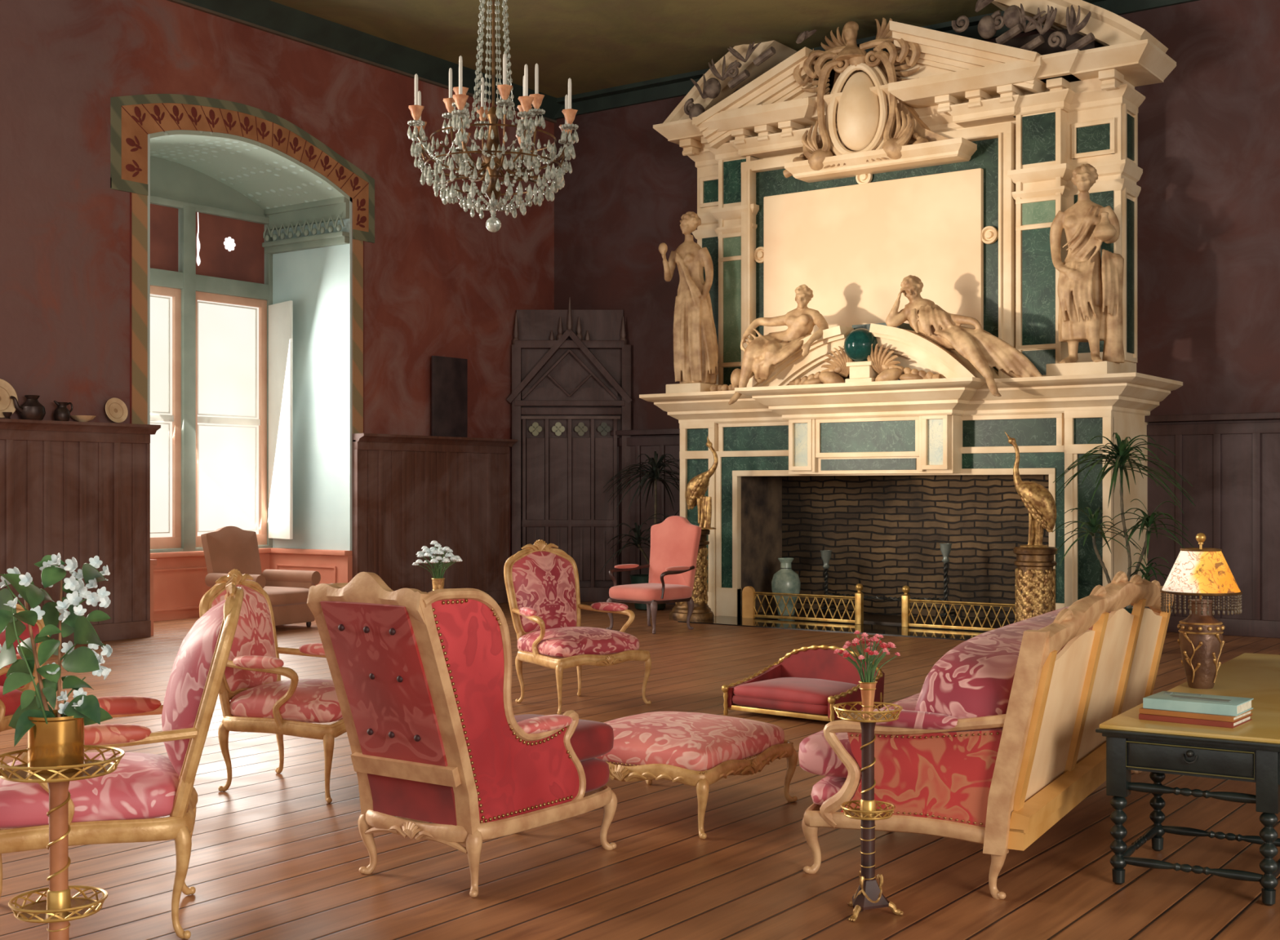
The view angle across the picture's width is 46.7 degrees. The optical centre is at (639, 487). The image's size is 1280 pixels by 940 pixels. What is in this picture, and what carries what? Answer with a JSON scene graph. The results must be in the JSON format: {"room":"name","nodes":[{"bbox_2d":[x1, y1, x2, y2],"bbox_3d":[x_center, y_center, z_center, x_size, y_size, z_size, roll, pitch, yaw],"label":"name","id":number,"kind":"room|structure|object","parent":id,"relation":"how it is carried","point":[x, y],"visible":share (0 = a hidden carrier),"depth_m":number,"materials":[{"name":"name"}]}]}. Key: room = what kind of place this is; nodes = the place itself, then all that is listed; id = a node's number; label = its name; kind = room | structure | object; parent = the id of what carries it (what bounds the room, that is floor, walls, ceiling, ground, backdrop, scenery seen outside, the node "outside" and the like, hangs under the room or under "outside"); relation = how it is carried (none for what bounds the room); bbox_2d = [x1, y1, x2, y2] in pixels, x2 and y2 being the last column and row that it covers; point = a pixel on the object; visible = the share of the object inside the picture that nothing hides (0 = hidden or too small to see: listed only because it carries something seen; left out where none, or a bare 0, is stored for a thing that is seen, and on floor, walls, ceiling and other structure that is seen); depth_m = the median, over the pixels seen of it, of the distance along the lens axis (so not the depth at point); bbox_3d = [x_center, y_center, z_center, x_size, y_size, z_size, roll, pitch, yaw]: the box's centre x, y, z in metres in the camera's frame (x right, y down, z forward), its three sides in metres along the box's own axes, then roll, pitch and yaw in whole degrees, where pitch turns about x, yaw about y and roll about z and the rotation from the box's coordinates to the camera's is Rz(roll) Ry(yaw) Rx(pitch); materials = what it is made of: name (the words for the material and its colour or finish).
{"room":"historic interior","nodes":[
{"label":"historic interior","id":0,"kind":"room"},
{"bbox_2d":[150,156,265,217],"bbox_3d":[-5.694,-3.730,18.075,0.100,0.581,2.990,0,0,36],"label":"wall","id":1,"kind":"structure","parent":0,"point":[169,180],"depth_m":18.26,"materials":[{"name":"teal paint"}]},
{"bbox_2d":[150,129,351,209],"bbox_3d":[-5.044,-3.775,17.610,1.498,0.491,2.990,0,0,36],"label":"ceiling","id":2,"kind":"structure","parent":0,"point":[266,175],"depth_m":17.93,"materials":[{"name":"paint"}]},
{"bbox_2d":[0,0,554,557],"bbox_3d":[-8.759,-2.001,12.418,1.506,7.203,28.003,0,0,36],"label":"wall","id":3,"kind":"structure","parent":0,"point":[437,282],"depth_m":18.08,"materials":[{"name":"red paint"}]},
{"bbox_2d":[0,418,160,645],"bbox_3d":[-6.872,0.465,13.598,0.204,2.270,5.722,0,0,36],"label":"wall paneling","id":4,"kind":"structure","parent":3,"relation":"attached to","point":[79,491],"depth_m":15.22,"materials":[{"name":"brown wood"}]},
{"bbox_2d":[2,412,12,418],"bbox_3d":[-6.165,-0.703,14.462,0.090,0.065,0.089,0,0,36],"label":"cup","id":5,"kind":"object","parent":4,"relation":"on","point":[7,415],"visible":1,"depth_m":14.44,"materials":[{"name":"black ceramic"}]},
{"bbox_2d":[0,378,17,417],"bbox_3d":[-6.251,-0.875,14.465,0.092,0.391,0.400,0,0,36],"label":"plate","id":6,"kind":"object","parent":4,"relation":"on","point":[6,390],"visible":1,"depth_m":14.54,"materials":[{"name":"beige ceramic"}]},
{"bbox_2d":[9,395,45,420],"bbox_3d":[-6.054,-0.792,14.660,0.250,0.245,0.358,0,0,36],"label":"teapot","id":7,"kind":"object","parent":4,"relation":"on","point":[31,409],"visible":0.98,"depth_m":14.62,"materials":[{"name":"brown ceramic"}]},
{"bbox_2d":[53,400,72,421],"bbox_3d":[-5.824,-0.773,14.971,0.182,0.207,0.163,0,0,-16],"label":"jug","id":8,"kind":"object","parent":4,"relation":"on","point":[61,413],"visible":1,"depth_m":14.92,"materials":[{"name":"black ceramic"}]},
{"bbox_2d":[70,415,96,422],"bbox_3d":[-5.707,-0.703,15.205,0.256,0.066,0.256,0,0,36],"label":"bowl","id":9,"kind":"object","parent":4,"relation":"on","point":[78,418],"visible":1,"depth_m":15.13,"materials":[{"name":"beige ceramic"}]},
{"bbox_2d":[105,398,128,422],"bbox_3d":[-5.484,-0.810,15.541,0.072,0.264,0.270,0,0,36],"label":"plate","id":10,"kind":"object","parent":4,"relation":"on","point":[116,410],"visible":1,"depth_m":15.55,"materials":[{"name":"beige ceramic"}]},
{"bbox_2d":[150,195,272,553],"bbox_3d":[-5.647,-1.401,18.041,0.144,4.402,2.997,0,0,36],"label":"window","id":11,"kind":"structure","parent":3,"relation":"in","point":[211,273],"depth_m":18.44,"materials":[{"name":"white glass"}]},
{"bbox_2d":[150,204,177,271],"bbox_3d":[-6.053,-3.010,17.514,0.030,0.780,1.420,0,0,36],"label":"blind","id":12,"kind":"object","parent":11,"relation":"attached to","point":[163,219],"depth_m":17.91,"materials":[{"name":"fabric"}]},
{"bbox_2d":[195,212,264,284],"bbox_3d":[-5.189,-3.010,18.722,0.030,0.780,1.110,0,0,36],"label":"blind","id":13,"kind":"object","parent":11,"relation":"attached to","point":[227,247],"depth_m":18.72,"materials":[{"name":"fabric"}]},
{"bbox_2d":[110,93,374,433],"bbox_3d":[-4.451,-2.531,17.131,0.023,3.723,3.801,0,0,36],"label":"arch surround","id":14,"kind":"object","parent":3,"relation":"attached to","point":[132,117],"visible":1,"depth_m":16.32,"materials":[{"name":"paint"}]},
{"bbox_2d":[150,547,352,635],"bbox_3d":[-5.083,1.188,17.637,1.604,0.824,3.014,0,0,36],"label":"wainscoting","id":15,"kind":"structure","parent":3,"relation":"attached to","point":[178,586],"depth_m":18.19,"materials":[{"name":"orange wood"}]},
{"bbox_2d":[268,300,293,539],"bbox_3d":[-4.590,-0.850,18.906,0.051,3.000,0.681,0,0,-37],"label":"window shutter","id":16,"kind":"object","parent":3,"relation":"in","point":[281,314],"depth_m":18.84,"materials":[{"name":"white paint"}]},
{"bbox_2d":[262,196,349,253],"bbox_3d":[-4.235,-3.310,18.748,1.495,0.580,0.142,0,0,36],"label":"trim","id":17,"kind":"structure","parent":3,"relation":"attached to","point":[336,209],"depth_m":18.68,"materials":[{"name":"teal paint"}]},
{"bbox_2d":[166,0,562,123],"bbox_3d":[-8.706,-5.470,11.057,0.270,0.260,25.850,0,0,36],"label":"trim","id":18,"kind":"structure","parent":3,"relation":"attached to","point":[268,14],"depth_m":18.25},
{"bbox_2d":[352,433,517,604],"bbox_3d":[-2.635,0.465,19.518,0.204,2.270,2.922,0,0,36],"label":"wall paneling","id":19,"kind":"structure","parent":3,"relation":"attached to","point":[411,492],"depth_m":19.41,"materials":[{"name":"brown wood"}]},
{"bbox_2d":[431,355,467,437],"bbox_3d":[-2.529,-1.199,19.680,0.050,1.058,0.660,0,0,36],"label":"painting","id":20,"kind":"object","parent":19,"relation":"on","point":[449,375],"visible":1,"depth_m":19.63,"materials":[{"name":"fabric"}]},
{"bbox_2d":[269,0,1002,97],"bbox_3d":[0.064,-5.675,6.103,25.000,0.150,28.000,0,0,36],"label":"ceiling","id":21,"kind":"structure","parent":0,"point":[597,45],"depth_m":18.01,"materials":[{"name":"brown paint"}]},
{"bbox_2d":[407,0,578,232],"bbox_3d":[-1.086,-3.747,11.000,1.254,3.707,1.264,0,0,36],"label":"chandelier","id":22,"kind":"object","parent":21,"relation":"hanging from","point":[495,161],"visible":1,"depth_m":10.87,"materials":[{"name":"clear glass"}]},
{"bbox_2d":[414,74,417,105],"bbox_3d":[-1.616,-2.845,10.717,0.027,0.290,0.027,0,0,36],"label":"candle","id":23,"kind":"object","parent":22,"relation":"on","point":[415,76],"depth_m":10.71,"materials":[{"name":"wax"}]},
{"bbox_2d":[417,90,421,120],"bbox_3d":[-1.661,-2.845,11.174,0.027,0.290,0.027,0,0,36],"label":"candle","id":24,"kind":"object","parent":22,"relation":"on","point":[419,92],"depth_m":11.16,"materials":[{"name":"wax"}]},
{"bbox_2d":[448,67,452,97],"bbox_3d":[-1.411,-2.985,11.057,0.027,0.290,0.027,0,0,36],"label":"candle","id":25,"kind":"object","parent":22,"relation":"on","point":[450,69],"depth_m":11.05,"materials":[{"name":"wax"}]},
{"bbox_2d":[458,55,462,67],"bbox_3d":[-1.299,-2.985,10.747,0.027,0.290,0.027,0,0,36],"label":"candle","id":26,"kind":"object","parent":22,"relation":"on","point":[460,57],"depth_m":10.74,"materials":[{"name":"wax"}]},
{"bbox_2d":[458,62,462,94],"bbox_3d":[-1.260,-2.845,10.426,0.027,0.290,0.027,0,0,36],"label":"candle","id":27,"kind":"object","parent":22,"relation":"on","point":[460,69],"depth_m":10.41,"materials":[{"name":"wax"}]},
{"bbox_2d":[480,77,484,106],"bbox_3d":[-1.199,-2.985,11.310,0.027,0.290,0.027,0,0,36],"label":"candle","id":28,"kind":"object","parent":22,"relation":"on","point":[482,79],"depth_m":11.30,"materials":[{"name":"wax"}]},
{"bbox_2d":[502,53,506,84],"bbox_3d":[-0.974,-2.985,10.690,0.027,0.290,0.027,0,0,36],"label":"candle","id":29,"kind":"object","parent":22,"relation":"on","point":[504,59],"depth_m":10.68,"materials":[{"name":"wax"}]},
{"bbox_2d":[524,63,528,96],"bbox_3d":[-0.803,-2.845,10.471,0.027,0.290,0.027,0,0,36],"label":"candle","id":30,"kind":"object","parent":22,"relation":"on","point":[526,68],"depth_m":10.46,"materials":[{"name":"wax"}]},
{"bbox_2d":[534,63,538,93],"bbox_3d":[-0.761,-2.985,10.943,0.027,0.290,0.027,0,0,36],"label":"candle","id":31,"kind":"object","parent":22,"relation":"on","point":[536,68],"depth_m":10.93,"materials":[{"name":"wax"}]},
{"bbox_2d":[564,94,568,124],"bbox_3d":[-0.557,-2.845,11.283,0.027,0.290,0.027,0,0,36],"label":"candle","id":32,"kind":"object","parent":22,"relation":"on","point":[566,96],"depth_m":11.27,"materials":[{"name":"wax"}]},
{"bbox_2d":[568,78,571,108],"bbox_3d":[-0.512,-2.845,10.826,0.027,0.290,0.027,0,0,36],"label":"candle","id":33,"kind":"object","parent":22,"relation":"on","point":[569,80],"depth_m":10.82,"materials":[{"name":"wax"}]},
{"bbox_2d":[0,602,1279,939],"bbox_3d":[0.064,1.650,6.103,25.000,0.100,28.000,0,0,36],"label":"floor","id":34,"kind":"structure","parent":0,"point":[271,859],"depth_m":6.38,"materials":[{"name":"brown wood"}]},
{"bbox_2d":[0,604,49,749],"bbox_3d":[-3.708,1.110,8.015,0.785,0.981,0.834,0,0,14],"label":"upholstered armchair","id":35,"kind":"object","parent":34,"relation":"on","point":[10,702],"visible":0.26,"depth_m":8.12,"materials":[{"name":"fabric"}]},
{"bbox_2d":[0,686,22,716],"bbox_3d":[-3.713,1.157,7.995,0.654,0.189,0.636,0,0,14],"label":"seat cushion","id":36,"kind":"object","parent":35,"relation":"on","point":[10,702],"depth_m":8.01,"materials":[{"name":"fabric"}]},
{"bbox_2d":[0,745,124,939],"bbox_3d":[-1.646,1.181,4.200,0.354,0.844,0.355,0,0,36],"label":"tray stand","id":37,"kind":"object","parent":34,"relation":"on","point":[59,908],"visible":0.94,"depth_m":4.17,"materials":[{"name":"gold metal"}]},
{"bbox_2d":[0,552,112,774],"bbox_3d":[-1.680,0.489,4.200,0.442,0.619,0.272,0,0,-1],"label":"potted plant","id":38,"kind":"object","parent":37,"relation":"on","point":[55,738],"visible":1,"depth_m":4.16,"materials":[{"name":"green plant"}]},
{"bbox_2d":[17,898,98,919],"bbox_3d":[-1.646,1.196,4.200,0.224,0.006,0.224,0,0,36],"label":"tray","id":39,"kind":"object","parent":37,"relation":"on","point":[37,905],"depth_m":4.17,"materials":[{"name":"gold metal"}]},
{"bbox_2d":[3,760,114,779],"bbox_3d":[-1.646,0.802,4.200,0.304,0.006,0.304,0,0,36],"label":"tray","id":40,"kind":"object","parent":37,"relation":"on","point":[95,771],"depth_m":4.13,"materials":[{"name":"gold metal"}]},
{"bbox_2d":[46,888,71,910],"bbox_3d":[-1.646,1.165,4.200,0.065,0.059,0.063,0,0,36],"label":"socket","id":41,"kind":"object","parent":37,"relation":"attached to","point":[56,898],"depth_m":4.18,"materials":[{"name":"gold metal"}]},
{"bbox_2d":[0,573,244,939],"bbox_3d":[-1.982,0.962,5.465,1.014,1.277,0.820,0,0,-15],"label":"upholstered armchair","id":42,"kind":"object","parent":34,"relation":"on","point":[122,806],"visible":0.84,"depth_m":5.24,"materials":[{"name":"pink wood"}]},
{"bbox_2d":[0,751,179,828],"bbox_3d":[-2.042,1.087,5.449,0.724,0.196,0.680,0,0,-15],"label":"seat cushion","id":43,"kind":"object","parent":42,"relation":"on","point":[143,788],"depth_m":5.19,"materials":[{"name":"pink fabric"}]},
{"bbox_2d":[200,526,320,627],"bbox_3d":[-4.343,1.022,16.928,1.072,1.156,1.040,0,0,30],"label":"armchair","id":44,"kind":"object","parent":34,"relation":"on","point":[227,548],"visible":0.58,"depth_m":16.97,"materials":[{"name":"brown fabric"}]},
{"bbox_2d":[262,586,309,606],"bbox_3d":[-4.260,1.240,16.880,0.880,0.200,0.840,0,0,30],"label":"seat cushion","id":45,"kind":"object","parent":44,"relation":"on","point":[279,596],"depth_m":16.67,"materials":[{"name":"brown fabric"}]},
{"bbox_2d":[199,568,346,803],"bbox_3d":[-1.824,1.022,7.960,0.905,1.157,0.748,0,0,19],"label":"upholstered armchair","id":46,"kind":"object","parent":34,"relation":"on","point":[260,702],"visible":0.77,"depth_m":7.79,"materials":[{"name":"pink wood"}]},
{"bbox_2d":[230,679,342,723],"bbox_3d":[-1.790,1.127,7.948,0.676,0.189,0.615,0,0,19],"label":"seat cushion","id":47,"kind":"object","parent":46,"relation":"on","point":[252,700],"depth_m":7.70,"materials":[{"name":"pink fabric"}]},
{"bbox_2d":[306,572,617,897],"bbox_3d":[-0.689,0.966,6.263,0.682,1.282,1.335,0,0,36],"label":"armchair","id":48,"kind":"object","parent":34,"relation":"on","point":[422,681],"visible":1,"depth_m":5.87,"materials":[{"name":"fabric"}]},
{"bbox_2d":[514,714,613,761],"bbox_3d":[-0.556,1.120,6.448,0.550,0.170,0.880,0,0,36],"label":"seat cushion","id":49,"kind":"object","parent":48,"relation":"on","point":[591,740],"depth_m":6.39,"materials":[{"name":"red fabric"}]},
{"bbox_2d":[503,539,651,715],"bbox_3d":[-0.496,0.997,10.977,0.907,1.206,0.916,0,0,-40],"label":"upholstered armchair","id":50,"kind":"object","parent":34,"relation":"on","point":[542,584],"visible":1,"depth_m":11.05,"materials":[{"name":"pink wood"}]},
{"bbox_2d":[517,626,639,657],"bbox_3d":[-0.469,1.127,10.946,0.770,0.189,0.676,0,0,-40],"label":"seat cushion","id":51,"kind":"object","parent":50,"relation":"on","point":[532,642],"depth_m":10.72,"materials":[{"name":"pink fabric"}]},
{"bbox_2d":[600,451,679,610],"bbox_3d":[0.228,0.558,19.375,1.550,2.084,1.572,0,0,36],"label":"potted palm","id":52,"kind":"object","parent":34,"relation":"on","point":[655,473],"visible":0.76,"depth_m":19.37,"materials":[{"name":"green plant"}]},
{"bbox_2d":[629,574,666,610],"bbox_3d":[0.133,1.375,19.457,0.540,0.450,0.540,0,0,36],"label":"pot","id":53,"kind":"object","parent":52,"relation":"on","point":[635,579],"depth_m":19.29,"materials":[{"name":"green paint"}]},
{"bbox_2d":[606,515,701,634],"bbox_3d":[0.158,0.964,16.740,0.845,1.284,0.870,0,0,42],"label":"armchair","id":54,"kind":"object","parent":34,"relation":"on","point":[674,541],"visible":0.94,"depth_m":16.78,"materials":[{"name":"fabric"}]},
{"bbox_2d":[608,583,692,601],"bbox_3d":[0.121,1.180,16.699,0.720,0.180,0.760,0,0,42],"label":"seat cushion","id":55,"kind":"object","parent":54,"relation":"on","point":[638,592],"depth_m":16.46,"materials":[{"name":"fabric"}]},
{"bbox_2d":[669,529,714,621],"bbox_3d":[0.626,1.050,18.023,0.550,1.100,0.550,0,0,36],"label":"pedestal","id":56,"kind":"object","parent":34,"relation":"on","point":[701,611],"visible":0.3,"depth_m":17.85,"materials":[{"name":"brown metal"}]},
{"bbox_2d":[684,435,718,529],"bbox_3d":[0.739,-0.067,17.942,0.356,1.148,0.356,0,0,-9],"label":"statue","id":57,"kind":"object","parent":56,"relation":"on","point":[696,488],"visible":1,"depth_m":17.87,"materials":[{"name":"gold metal"}]},
{"bbox_2d":[595,711,797,839],"bbox_3d":[0.171,1.370,7.366,0.937,0.469,1.017,0,0,32],"label":"footstool","id":58,"kind":"object","parent":34,"relation":"on","point":[699,750],"visible":0.8,"depth_m":7.02,"materials":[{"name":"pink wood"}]},
{"bbox_2d":[595,711,784,771],"bbox_3d":[0.167,1.235,7.382,0.850,0.200,0.930,0,0,32],"label":"cushion","id":59,"kind":"object","parent":58,"relation":"on","point":[655,741],"depth_m":7.05,"materials":[{"name":"pink fabric"}]},
{"bbox_2d":[720,644,884,721],"bbox_3d":[1.152,1.365,10.426,0.943,0.469,0.722,0,0,40],"label":"pet bed","id":60,"kind":"object","parent":34,"relation":"on","point":[806,682],"visible":0.81,"depth_m":10.35,"materials":[{"name":"red fabric"}]},
{"bbox_2d":[733,677,856,705],"bbox_3d":[1.128,1.420,10.396,0.840,0.130,0.600,0,0,40],"label":"seat cushion","id":61,"kind":"object","parent":60,"relation":"on","point":[750,691],"depth_m":10.22,"materials":[{"name":"fabric"}]},
{"bbox_2d":[833,702,903,921],"bbox_3d":[0.855,1.212,5.568,0.258,0.782,0.260,0,0,36],"label":"tray stand","id":62,"kind":"object","parent":34,"relation":"on","point":[868,895],"visible":0.99,"depth_m":5.54,"materials":[{"name":"gold metal"}]},
{"bbox_2d":[845,808,889,817],"bbox_3d":[0.856,1.226,5.569,0.172,0.006,0.172,0,0,36],"label":"tray","id":63,"kind":"object","parent":62,"relation":"on","point":[849,814],"depth_m":5.53,"materials":[{"name":"gold metal"}]},
{"bbox_2d":[859,799,875,815],"bbox_3d":[0.856,1.198,5.569,0.060,0.055,0.058,0,0,36],"label":"socket","id":64,"kind":"object","parent":62,"relation":"attached to","point":[866,805],"depth_m":5.54,"materials":[{"name":"gold metal"}]},
{"bbox_2d":[858,680,877,717],"bbox_3d":[0.855,0.792,5.569,0.071,0.131,0.071,0,0,36],"label":"vase","id":65,"kind":"object","parent":62,"relation":"on","point":[867,689],"visible":0.94,"depth_m":5.55,"materials":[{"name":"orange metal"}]},
{"bbox_2d":[833,631,900,682],"bbox_3d":[0.856,0.666,5.577,0.234,0.250,0.239,0,0,30],"label":"bunch","id":66,"kind":"object","parent":65,"relation":"in","point":[869,672],"visible":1,"depth_m":5.55,"materials":[{"name":"pink plant"}]},
{"bbox_2d":[840,712,896,720],"bbox_3d":[0.856,0.861,5.569,0.220,0.006,0.220,0,0,36],"label":"tray","id":67,"kind":"object","parent":62,"relation":"on","point":[846,717],"depth_m":5.51,"materials":[{"name":"gold metal"}]},
{"bbox_2d":[639,0,1182,640],"bbox_3d":[2.736,-2.208,17.392,6.454,7.616,2.231,0,0,36],"label":"fireplace","id":68,"kind":"object","parent":34,"relation":"on","point":[946,161],"depth_m":17.33,"materials":[{"name":"beige stone"}]},
{"bbox_2d":[658,211,719,393],"bbox_3d":[0.662,-2.341,18.843,0.760,2.342,0.518,0,0,33],"label":"statue","id":69,"kind":"object","parent":68,"relation":"on","point":[695,347],"visible":1,"depth_m":18.67,"materials":[{"name":"beige stone"}]},
{"bbox_2d":[728,284,828,404],"bbox_3d":[1.683,-1.693,17.500,1.116,1.432,0.748,0,0,36],"label":"statue","id":70,"kind":"object","parent":68,"relation":"on","point":[762,354],"visible":0.99,"depth_m":17.50,"materials":[{"name":"stone"}]},
{"bbox_2d":[771,557,800,615],"bbox_3d":[1.803,1.220,18.324,0.360,0.700,0.360,0,0,36],"label":"jar","id":71,"kind":"object","parent":68,"relation":"on","point":[785,580],"visible":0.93,"depth_m":18.21,"materials":[{"name":"ceramic"}]},
{"bbox_2d":[814,550,839,617],"bbox_3d":[2.348,1.175,18.265,0.306,0.809,0.389,0,0,36],"label":"andiron","id":72,"kind":"object","parent":68,"relation":"on","point":[825,554],"visible":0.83,"depth_m":18.14,"materials":[{"name":"metal"}]},
{"bbox_2d":[826,592,943,600],"bbox_3d":[2.917,1.310,17.710,1.540,0.062,0.044,0,0,36],"label":"bar","id":73,"kind":"object","parent":72,"relation":"attached to","point":[828,593],"visible":0.69,"depth_m":17.70,"materials":[{"name":"metal"}]},
{"bbox_2d":[639,372,1182,423],"bbox_3d":[2.999,-0.985,17.541,6.199,0.370,1.680,0,0,36],"label":"mantel shelf","id":74,"kind":"object","parent":68,"relation":"attached to","point":[1134,395],"depth_m":16.29,"materials":[{"name":"beige stone"}]},
{"bbox_2d":[933,543,957,623],"bbox_3d":[3.625,1.115,17.351,0.306,0.929,0.389,0,0,36],"label":"andiron","id":75,"kind":"object","parent":68,"relation":"on","point":[945,548],"visible":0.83,"depth_m":17.23,"materials":[{"name":"metal"}]},
{"bbox_2d":[885,275,1042,396],"bbox_3d":[3.533,-1.677,16.230,0.543,1.441,1.786,0,0,-40],"label":"statue","id":76,"kind":"object","parent":68,"relation":"on","point":[983,349],"visible":0.98,"depth_m":16.12,"materials":[{"name":"stone"}]},
{"bbox_2d":[1013,546,1057,622],"bbox_3d":[4.127,1.110,15.492,0.550,0.980,0.550,0,0,36],"label":"pedestal","id":77,"kind":"object","parent":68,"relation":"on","point":[1034,573],"visible":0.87,"depth_m":15.32,"materials":[{"name":"brown metal"}]},
{"bbox_2d":[1004,431,1056,547],"bbox_3d":[4.075,0.007,15.502,0.523,1.239,0.305,0,0,10],"label":"statue","id":78,"kind":"object","parent":77,"relation":"on","point":[1040,504],"visible":0.99,"depth_m":15.41,"materials":[{"name":"brown metal"}]},
{"bbox_2d":[1046,164,1124,376],"bbox_3d":[4.757,-2.321,15.871,0.785,2.302,0.595,0,0,36],"label":"statue","id":79,"kind":"object","parent":68,"relation":"on","point":[1090,291],"visible":1,"depth_m":15.76,"materials":[{"name":"beige stone"}]},
{"bbox_2d":[798,571,1173,899],"bbox_3d":[1.798,0.999,7.208,1.116,1.218,3.010,0,0,29],"label":"sofa","id":80,"kind":"object","parent":34,"relation":"on","point":[999,741],"visible":0.88,"depth_m":5.99,"materials":[{"name":"red fabric"}]},
{"bbox_2d":[798,730,861,779],"bbox_3d":[1.227,1.130,6.449,0.840,0.190,0.950,0,0,29],"label":"seat cushion","id":81,"kind":"object","parent":80,"relation":"on","point":[815,755],"depth_m":6.18,"materials":[{"name":"pink fabric"}]},
{"bbox_2d":[880,692,920,711],"bbox_3d":[1.677,1.130,7.274,0.840,0.190,0.950,0,0,29],"label":"seat cushion","id":82,"kind":"object","parent":80,"relation":"on","point":[908,704],"depth_m":7.15,"materials":[{"name":"pink fabric"}]},
{"bbox_2d":[915,606,1131,730],"bbox_3d":[1.941,0.890,7.131,0.492,0.550,2.860,0,0,29],"label":"backrest","id":83,"kind":"object","parent":80,"relation":"on","point":[975,678],"depth_m":5.98,"materials":[{"name":"pink fabric"}]},
{"bbox_2d":[1052,432,1195,613],"bbox_3d":[4.670,0.530,14.373,1.393,2.140,1.198,0,0,-23],"label":"potted palm","id":84,"kind":"object","parent":34,"relation":"on","point":[1122,455],"visible":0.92,"depth_m":14.34,"materials":[{"name":"green plant"}]},
{"bbox_2d":[1123,605,1147,613],"bbox_3d":[4.640,1.375,14.387,0.540,0.450,0.540,0,0,36],"label":"pot","id":85,"kind":"object","parent":84,"relation":"on","point":[1129,608],"depth_m":14.13,"materials":[{"name":"green paint"}]},
{"bbox_2d":[1095,653,1279,906],"bbox_3d":[3.074,1.275,6.986,1.004,0.650,3.074,0,0,32],"label":"side table","id":86,"kind":"object","parent":34,"relation":"on","point":[1250,751],"visible":0.98,"depth_m":5.89,"materials":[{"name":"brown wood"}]},
{"bbox_2d":[1138,713,1252,728],"bbox_3d":[2.274,0.939,6.074,0.373,0.023,0.272,0,0,38],"label":"book","id":87,"kind":"object","parent":86,"relation":"on","point":[1141,717],"visible":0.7,"depth_m":5.96,"materials":[{"name":"paper"}]},
{"bbox_2d":[1138,707,1253,722],"bbox_3d":[2.277,0.916,6.076,0.373,0.021,0.272,0,0,38],"label":"book","id":88,"kind":"object","parent":87,"relation":"on","point":[1143,711],"visible":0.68,"depth_m":5.97,"materials":[{"name":"paper"}]},
{"bbox_2d":[1142,691,1253,716],"bbox_3d":[2.287,0.882,6.078,0.368,0.046,0.257,0,0,37],"label":"book","id":89,"kind":"object","parent":88,"relation":"on","point":[1163,700],"visible":1,"depth_m":6.01,"materials":[{"name":"paper"}]},
{"bbox_2d":[1163,692,1231,702],"bbox_3d":[2.289,0.861,6.095,0.294,0.004,0.146,0,0,37],"label":"pen","id":90,"kind":"object","parent":89,"relation":"on","point":[1203,698],"depth_m":6.09,"materials":[{"name":"silver metal"}]},
{"bbox_2d":[1160,533,1242,688],"bbox_3d":[2.665,0.583,7.050,0.366,0.735,0.366,0,0,30],"label":"table lamp","id":91,"kind":"object","parent":86,"relation":"on","point":[1200,571],"visible":1,"depth_m":6.97,"materials":[{"name":"brown ceramic"}]},
{"bbox_3d":[-1.156,1.212,8.499,0.258,0.782,0.260,0,0,36],"label":"tray stand","id":92,"kind":"object","parent":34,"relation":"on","visible":0},
{"bbox_2d":[431,577,444,591],"bbox_3d":[-1.156,0.688,8.500,0.079,0.340,0.079,0,0,36],"label":"vase","id":93,"kind":"object","parent":92,"relation":"on","point":[437,584],"visible":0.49,"depth_m":8.47,"materials":[{"name":"brown metal"}]},
{"bbox_2d":[412,540,462,578],"bbox_3d":[-1.154,0.441,8.510,0.278,0.279,0.292,0,0,36],"label":"bunch","id":94,"kind":"object","parent":93,"relation":"in","point":[435,560],"visible":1,"depth_m":8.47,"materials":[{"name":"white plant"}]},
{"bbox_2d":[554,0,1279,435],"bbox_3d":[7.048,-2.000,15.861,25.000,7.200,0.300,0,0,36],"label":"wall","id":95,"kind":"structure","parent":0,"point":[1208,200],"depth_m":16.46,"materials":[{"name":"red paint"}]},
{"bbox_2d":[506,297,632,602],"bbox_3d":[-0.985,-0.535,20.894,1.766,4.270,0.394,0,0,-1],"label":"door","id":96,"kind":"structure","parent":95,"relation":"in","point":[571,369],"depth_m":20.79,"materials":[{"name":"brown wood"}]},
{"bbox_2d":[554,0,1199,119],"bbox_3d":[7.878,-5.480,14.960,22.601,0.240,0.201,0,0,36],"label":"trim","id":97,"kind":"structure","parent":95,"relation":"attached to","point":[679,85],"depth_m":20.26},
{"bbox_2d":[610,412,1279,638],"bbox_3d":[5.105,0.399,16.970,13.526,2.401,0.165,0,0,36],"label":"wall paneling","id":98,"kind":"structure","parent":95,"relation":"attached to","point":[1232,468],"depth_m":16.18,"materials":[{"name":"brown wood"}]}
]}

